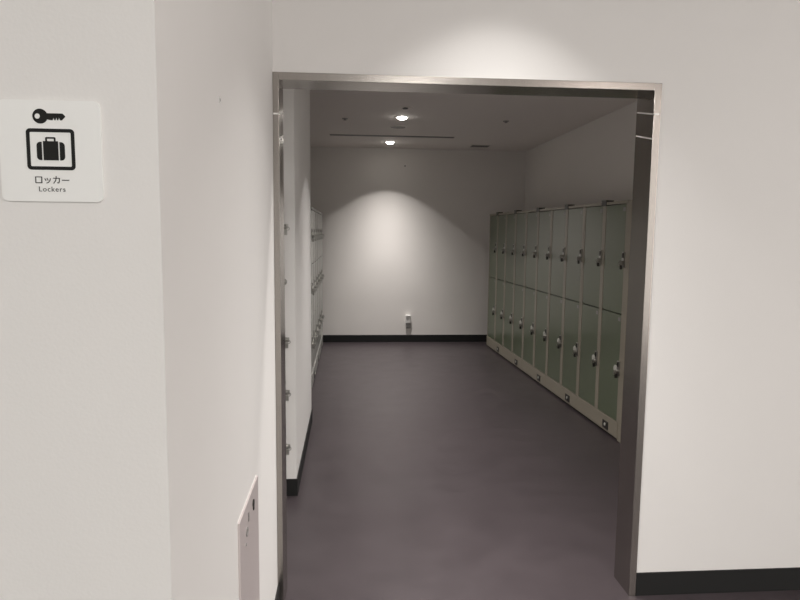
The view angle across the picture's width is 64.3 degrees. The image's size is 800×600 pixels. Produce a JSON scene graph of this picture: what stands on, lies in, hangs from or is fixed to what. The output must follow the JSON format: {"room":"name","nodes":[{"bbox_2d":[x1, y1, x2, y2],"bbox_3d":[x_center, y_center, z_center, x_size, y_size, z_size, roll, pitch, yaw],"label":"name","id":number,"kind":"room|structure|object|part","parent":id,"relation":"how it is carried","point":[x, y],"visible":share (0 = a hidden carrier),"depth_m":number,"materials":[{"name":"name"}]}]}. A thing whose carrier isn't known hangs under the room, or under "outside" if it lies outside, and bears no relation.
{"room":"corridor","nodes":[
{"label":"corridor","id":0,"kind":"room"},
{"bbox_2d":[0,0,74,599],"bbox_3d":[-2.055,-0.063,0.946,3.050,3.000,0.150,0,6,-5],"label":"wall","id":1,"kind":"structure","parent":0,"point":[37,562],"depth_m":1.00,"materials":[{"name":"paint"}]},
{"bbox_2d":[0,99,103,201],"bbox_3d":[-0.530,-0.226,0.970,0.149,0.151,0.005,0,6,-5],"label":"sign","id":2,"kind":"object","parent":1,"relation":"attached to","point":[51,150],"visible":1,"depth_m":0.97,"materials":[{"name":"white plastic"}]},
{"bbox_2d":[47,0,277,599],"bbox_3d":[-0.516,-0.140,1.812,0.155,3.000,1.645,0,6,-5],"label":"wall","id":3,"kind":"structure","parent":0,"point":[167,280],"depth_m":1.06,"materials":[{"name":"paint"}]},
{"bbox_2d":[237,475,259,599],"bbox_3d":[-0.440,0.874,1.880,0.010,0.611,0.340,0,6,-5],"label":"access panel","id":4,"kind":"object","parent":3,"relation":"attached to","point":[248,522],"visible":1,"depth_m":1.85,"materials":[{"name":"paint"}]},
{"bbox_2d":[275,585,278,599],"bbox_3d":[-0.444,1.309,1.894,0.007,0.103,1.499,0,6,-5],"label":"baseboard","id":5,"kind":"structure","parent":3,"relation":"attached to","point":[277,591],"depth_m":2.58,"materials":[{"name":"black"}]},
{"bbox_2d":[284,223,290,454],"bbox_3d":[-0.829,0.317,3.198,0.479,1.790,0.880,0,6,-5],"label":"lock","id":6,"kind":"object","parent":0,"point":[286,227],"visible":0.16,"depth_m":3.62,"materials":[{"name":"grey metal"}]},
{"bbox_2d":[283,89,310,478],"bbox_3d":[-0.914,-0.262,4.340,0.518,2.695,1.478,0,6,-5],"label":"wall pillar","id":7,"kind":"structure","parent":0,"point":[296,102],"depth_m":3.80,"materials":[{"name":"paint"}]},
{"bbox_2d":[286,409,311,495],"bbox_3d":[-0.924,1.026,4.479,0.525,0.103,1.492,0,6,-5],"label":"baseboard","id":8,"kind":"structure","parent":7,"relation":"attached to","point":[293,485],"depth_m":3.90,"materials":[{"name":"black"}]},
{"bbox_2d":[310,147,525,334],"bbox_3d":[0.122,-0.751,8.985,3.550,2.695,0.147,0,6,-5],"label":"wall","id":9,"kind":"structure","parent":0,"point":[399,241],"depth_m":8.90,"materials":[{"name":"paint"}]},
{"bbox_2d":[323,335,486,341],"bbox_3d":[0.101,0.546,9.046,3.282,0.103,0.007,0,6,-5],"label":"baseboard","id":10,"kind":"structure","parent":9,"relation":"attached to","point":[326,338],"depth_m":9.04,"materials":[{"name":"black"}]},
{"bbox_2d":[406,315,410,327],"bbox_3d":[0.116,0.306,8.999,0.072,0.190,0.050,0,6,-5],"label":"wall outlet","id":11,"kind":"object","parent":9,"relation":"attached to","point":[408,317],"visible":1,"depth_m":8.99,"materials":[{"name":"white plastic"}]},
{"bbox_2d":[310,90,636,150],"bbox_3d":[0.377,-1.799,5.774,3.650,0.080,6.426,0,6,-5],"label":"ceiling","id":12,"kind":"structure","parent":0,"point":[471,119],"depth_m":6.37,"materials":[{"name":"white paint"}]},
{"bbox_2d":[330,134,453,137],"bbox_3d":[-0.091,-1.960,7.620,1.490,0.004,0.090,0,6,-5],"label":"ceiling vent","id":13,"kind":"object","parent":12,"relation":"in","point":[330,134],"visible":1,"depth_m":7.61,"materials":[{"name":"grey plastic"}]},
{"bbox_2d":[389,126,406,128],"bbox_3d":[-0.022,-1.887,6.957,0.190,0.006,0.190,0,6,-5],"label":"ceiling speaker","id":14,"kind":"object","parent":12,"relation":"attached to","point":[392,127],"visible":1,"depth_m":6.96,"materials":[{"name":"white paint"}]},
{"bbox_2d":[395,116,408,119],"bbox_3d":[0.019,-1.810,6.348,0.132,0.028,0.132,0,6,-5],"label":"recessed light","id":15,"kind":"object","parent":12,"relation":"in","point":[398,117],"visible":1,"depth_m":6.32,"materials":[{"name":"white plastic"}]},
{"bbox_2d":[399,106,412,109],"bbox_3d":[0.059,-1.764,5.857,0.132,0.022,0.132,0,6,-5],"label":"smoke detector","id":16,"kind":"object","parent":12,"relation":"in","point":[401,107],"visible":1,"depth_m":5.82,"materials":[{"name":"white paint"}]},
{"bbox_2d":[469,145,491,147],"bbox_3d":[1.058,-2.033,8.418,0.270,0.006,0.240,0,6,-5],"label":"ceiling vent","id":17,"kind":"object","parent":12,"relation":"in","point":[473,146],"visible":1,"depth_m":8.44,"materials":[{"name":"grey metal"}]},
{"bbox_2d":[272,0,799,572],"bbox_3d":[1.893,-0.215,2.749,4.794,3.000,0.147,0,6,-5],"label":"wall","id":18,"kind":"structure","parent":0,"point":[720,480],"depth_m":2.60,"materials":[{"name":"paint"}]},
{"bbox_2d":[272,72,661,599],"bbox_3d":[0.263,0.201,2.664,1.532,2.157,0.158,0,6,-5],"label":"door frame","id":19,"kind":"structure","parent":18,"relation":"in","point":[648,96],"depth_m":2.61,"materials":[{"name":"metal"}]},
{"bbox_2d":[635,567,799,595],"bbox_3d":[2.648,1.234,2.888,3.262,0.103,0.007,0,6,-5],"label":"baseboard","id":20,"kind":"structure","parent":18,"relation":"attached to","point":[764,579],"depth_m":2.79,"materials":[{"name":"black"}]},
{"bbox_2d":[285,342,799,599],"bbox_3d":[0.291,1.319,2.638,8.200,0.060,13.300,0,6,-5],"label":"floor","id":21,"kind":"structure","parent":0,"point":[432,470],"depth_m":3.92,"materials":[{"name":"plastic"}]},
{"bbox_2d":[311,207,317,388],"bbox_3d":[-1.087,-0.048,6.563,0.479,1.790,0.849,0,6,-5],"label":"locker","id":22,"kind":"object","parent":21,"relation":"on","point":[314,288],"visible":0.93,"depth_m":6.53,"materials":[{"name":"grey metal"}]},
{"bbox_3d":[-0.881,-0.623,6.303,0.020,0.531,0.358,0,6,-5],"label":"door","id":23,"kind":"part","parent":22,"relation":"part of","materials":[{"name":"grey metal"}]},
{"bbox_3d":[-0.887,-0.087,6.361,0.020,0.531,0.358,0,6,-5],"label":"door","id":24,"kind":"part","parent":22,"relation":"part of","materials":[{"name":"grey metal"}]},
{"bbox_3d":[-0.892,0.448,6.418,0.020,0.531,0.358,0,6,-5],"label":"door","id":25,"kind":"part","parent":22,"relation":"part of","materials":[{"name":"grey metal"}]},
{"bbox_3d":[-0.914,-0.669,6.724,0.020,0.531,0.358,0,6,-5],"label":"door","id":26,"kind":"part","parent":22,"relation":"part of","materials":[{"name":"grey metal"}]},
{"bbox_3d":[-0.911,0.759,6.664,0.032,0.132,0.849,0,6,-5],"label":"panel","id":27,"kind":"part","parent":22,"relation":"part of","materials":[{"name":"grey metal"}]},
{"bbox_3d":[-0.920,-0.133,6.781,0.020,0.531,0.358,0,6,-5],"label":"door","id":28,"kind":"part","parent":22,"relation":"part of","materials":[{"name":"grey metal"}]},
{"bbox_3d":[-0.925,0.403,6.839,0.020,0.531,0.358,0,6,-5],"label":"door","id":29,"kind":"part","parent":22,"relation":"part of","materials":[{"name":"grey metal"}]},
{"bbox_2d":[316,210,321,365],"bbox_3d":[-1.153,-0.139,7.406,0.479,1.790,0.849,0,6,-5],"label":"locker","id":30,"kind":"object","parent":21,"relation":"on","point":[319,236],"visible":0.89,"depth_m":7.40,"materials":[{"name":"grey metal"}]},
{"bbox_3d":[-0.947,-0.714,7.146,0.020,0.531,0.358,0,6,-5],"label":"door","id":31,"kind":"part","parent":30,"relation":"part of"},
{"bbox_3d":[-0.953,-0.179,7.203,0.020,0.531,0.358,0,6,-5],"label":"door","id":32,"kind":"part","parent":30,"relation":"part of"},
{"bbox_3d":[-0.958,0.357,7.261,0.020,0.531,0.358,0,6,-5],"label":"door","id":33,"kind":"part","parent":30,"relation":"part of","materials":[{"name":"grey metal"}]},
{"bbox_3d":[-0.977,0.667,7.507,0.032,0.132,0.849,0,6,-5],"label":"panel","id":34,"kind":"part","parent":30,"relation":"part of","materials":[{"name":"grey metal"}]},
{"bbox_3d":[-0.980,-0.760,7.566,0.020,0.531,0.358,0,6,-5],"label":"door","id":35,"kind":"part","parent":30,"relation":"part of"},
{"bbox_3d":[-0.986,-0.224,7.624,0.020,0.531,0.358,0,6,-5],"label":"door","id":36,"kind":"part","parent":30,"relation":"part of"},
{"bbox_3d":[-0.991,0.311,7.681,0.020,0.531,0.358,0,6,-5],"label":"door","id":37,"kind":"part","parent":30,"relation":"part of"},
{"bbox_2d":[319,212,324,352],"bbox_3d":[-1.219,-0.231,8.248,0.479,1.790,0.849,0,6,-5],"label":"locker","id":38,"kind":"object","parent":21,"relation":"on","point":[321,274],"visible":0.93,"depth_m":8.18,"materials":[{"name":"grey metal"}]},
{"bbox_3d":[-1.013,-0.806,7.988,0.020,0.531,0.358,0,6,-5],"label":"door","id":39,"kind":"part","parent":38,"relation":"part of","materials":[{"name":"grey metal"}]},
{"bbox_3d":[-1.019,-0.270,8.046,0.020,0.531,0.358,0,6,-5],"label":"door","id":40,"kind":"part","parent":38,"relation":"part of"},
{"bbox_3d":[-1.046,-0.851,8.409,0.020,0.531,0.358,0,6,-5],"label":"door","id":41,"kind":"part","parent":38,"relation":"part of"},
{"bbox_3d":[-1.044,0.576,8.349,0.032,0.132,0.849,0,6,-5],"label":"panel","id":42,"kind":"part","parent":38,"relation":"part of","materials":[{"name":"grey metal"}]},
{"bbox_2d":[486,212,505,356],"bbox_3d":[1.444,-0.228,8.342,0.469,1.821,0.807,0,6,-6],"label":"locker","id":43,"kind":"object","parent":21,"relation":"on","point":[497,240],"visible":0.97,"depth_m":8.29,"materials":[{"name":"metal"}]},
{"bbox_3d":[1.241,0.108,8.560,0.020,0.812,0.338,0,6,-6],"label":"door","id":44,"kind":"part","parent":43,"relation":"part of","materials":[{"name":"green metal"}]},
{"bbox_3d":[1.249,-0.707,8.472,0.020,0.812,0.338,0,6,-6],"label":"door","id":45,"kind":"part","parent":43,"relation":"part of","materials":[{"name":"metal"}]},
{"bbox_3d":[1.257,0.599,8.411,0.032,0.122,0.807,0,6,-6],"label":"panel","id":46,"kind":"part","parent":43,"relation":"part of","materials":[{"name":"beige metal"}]},
{"bbox_3d":[1.285,0.152,8.161,0.020,0.812,0.338,0,6,-6],"label":"door","id":47,"kind":"part","parent":43,"relation":"part of","materials":[{"name":"green metal"}]},
{"bbox_3d":[1.293,-0.664,8.073,0.020,0.812,0.338,0,6,-6],"label":"door","id":48,"kind":"part","parent":43,"relation":"part of","materials":[{"name":"metal"}]},
{"bbox_2d":[502,210,526,369],"bbox_3d":[1.533,-0.142,7.543,0.469,1.821,0.807,0,6,-6],"label":"locker","id":49,"kind":"object","parent":21,"relation":"on","point":[516,220],"visible":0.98,"depth_m":7.49,"materials":[{"name":"metal"}]},
{"bbox_3d":[1.329,0.195,7.761,0.020,0.812,0.338,0,6,-6],"label":"door","id":50,"kind":"part","parent":49,"relation":"part of","materials":[{"name":"green metal"}]},
{"bbox_3d":[1.338,-0.621,7.674,0.020,0.812,0.338,0,6,-6],"label":"door","id":51,"kind":"part","parent":49,"relation":"part of","materials":[{"name":"metal"}]},
{"bbox_3d":[1.346,0.685,7.612,0.032,0.122,0.807,0,6,-6],"label":"panel","id":52,"kind":"part","parent":49,"relation":"part of","materials":[{"name":"beige metal"}]},
{"bbox_3d":[1.374,0.238,7.363,0.020,0.812,0.338,0,6,-6],"label":"door","id":53,"kind":"part","parent":49,"relation":"part of","materials":[{"name":"green metal"}]},
{"bbox_3d":[1.382,-0.577,7.275,0.020,0.812,0.338,0,6,-6],"label":"door","id":54,"kind":"part","parent":49,"relation":"part of","materials":[{"name":"metal"}]},
{"bbox_2d":[521,208,551,388],"bbox_3d":[1.622,-0.055,6.745,0.469,1.821,0.807,0,6,-6],"label":"locker","id":55,"kind":"object","parent":21,"relation":"on","point":[538,221],"visible":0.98,"depth_m":6.67,"materials":[{"name":"metal"}]},
{"bbox_3d":[1.418,0.282,6.963,0.020,0.812,0.338,0,6,-6],"label":"door","id":56,"kind":"part","parent":55,"relation":"part of","materials":[{"name":"green metal"}]},
{"bbox_3d":[1.427,-0.534,6.875,0.020,0.812,0.338,0,6,-6],"label":"door","id":57,"kind":"part","parent":55,"relation":"part of","materials":[{"name":"metal"}]},
{"bbox_3d":[1.434,0.772,6.814,0.032,0.122,0.807,0,6,-6],"label":"panel","id":58,"kind":"part","parent":55,"relation":"part of","materials":[{"name":"beige metal"}]},
{"bbox_3d":[1.462,0.325,6.564,0.020,0.812,0.338,0,6,-6],"label":"door","id":59,"kind":"part","parent":55,"relation":"part of","materials":[{"name":"green metal"}]},
{"bbox_3d":[1.471,-0.490,6.477,0.020,0.812,0.338,0,6,-6],"label":"door","id":60,"kind":"part","parent":55,"relation":"part of","materials":[{"name":"metal"}]},
{"bbox_2d":[545,204,584,410],"bbox_3d":[1.710,0.032,5.946,0.469,1.821,0.807,0,6,-6],"label":"locker","id":61,"kind":"object","parent":21,"relation":"on","point":[567,224],"visible":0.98,"depth_m":5.88,"materials":[{"name":"metal"}]},
{"bbox_3d":[1.507,0.369,6.165,0.020,0.812,0.338,0,6,-6],"label":"door","id":62,"kind":"part","parent":61,"relation":"part of","materials":[{"name":"green metal"}]},
{"bbox_3d":[1.516,-0.447,6.077,0.020,0.812,0.338,0,6,-6],"label":"door","id":63,"kind":"part","parent":61,"relation":"part of","materials":[{"name":"metal"}]},
{"bbox_3d":[1.523,0.859,6.015,0.032,0.122,0.807,0,6,-6],"label":"panel","id":64,"kind":"part","parent":61,"relation":"part of","materials":[{"name":"beige metal"}]},
{"bbox_3d":[1.551,0.412,5.766,0.020,0.812,0.338,0,6,-6],"label":"door","id":65,"kind":"part","parent":61,"relation":"part of","materials":[{"name":"green metal"}]},
{"bbox_3d":[1.560,-0.404,5.678,0.020,0.812,0.338,0,6,-6],"label":"door","id":66,"kind":"part","parent":61,"relation":"part of","materials":[{"name":"metal"}]},
{"bbox_2d":[576,200,631,441],"bbox_3d":[1.802,0.122,5.120,0.469,1.821,0.864,0,6,-6],"label":"locker","id":67,"kind":"object","parent":21,"relation":"on","point":[607,224],"visible":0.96,"depth_m":5.05,"materials":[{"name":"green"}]},
{"bbox_3d":[1.596,0.455,5.366,0.020,0.812,0.338,0,6,-6],"label":"door","id":68,"kind":"part","parent":67,"relation":"part of","materials":[{"name":"green metal"}]},
{"bbox_3d":[1.604,-0.360,5.279,0.020,0.812,0.338,0,6,-6],"label":"door","id":69,"kind":"part","parent":67,"relation":"part of","materials":[{"name":"green metal"}]},
{"bbox_3d":[1.612,0.946,5.217,0.032,0.122,0.807,0,6,-6],"label":"panel","id":70,"kind":"part","parent":67,"relation":"part of","materials":[{"name":"beige metal"}]},
{"bbox_3d":[1.640,0.499,4.967,0.020,0.812,0.338,0,6,-6],"label":"door","id":71,"kind":"part","parent":67,"relation":"part of","materials":[{"name":"green metal"}]},
{"bbox_3d":[1.649,-0.317,4.880,0.020,0.812,0.338,0,6,-6],"label":"door","id":72,"kind":"part","parent":67,"relation":"part of","materials":[{"name":"green metal"}]},
{"bbox_3d":[1.867,0.172,4.724,0.427,1.803,0.056,0,6,-6],"label":"panel","id":73,"kind":"part","parent":67,"relation":"part of","materials":[{"name":"grey metal"}]},
{"bbox_2d":[524,101,636,210],"bbox_3d":[2.066,-0.405,5.958,0.148,2.695,6.229,0,6,-5],"label":"wall","id":74,"kind":"structure","parent":0,"point":[593,162],"depth_m":6.63,"materials":[{"name":"paint"}]}
]}

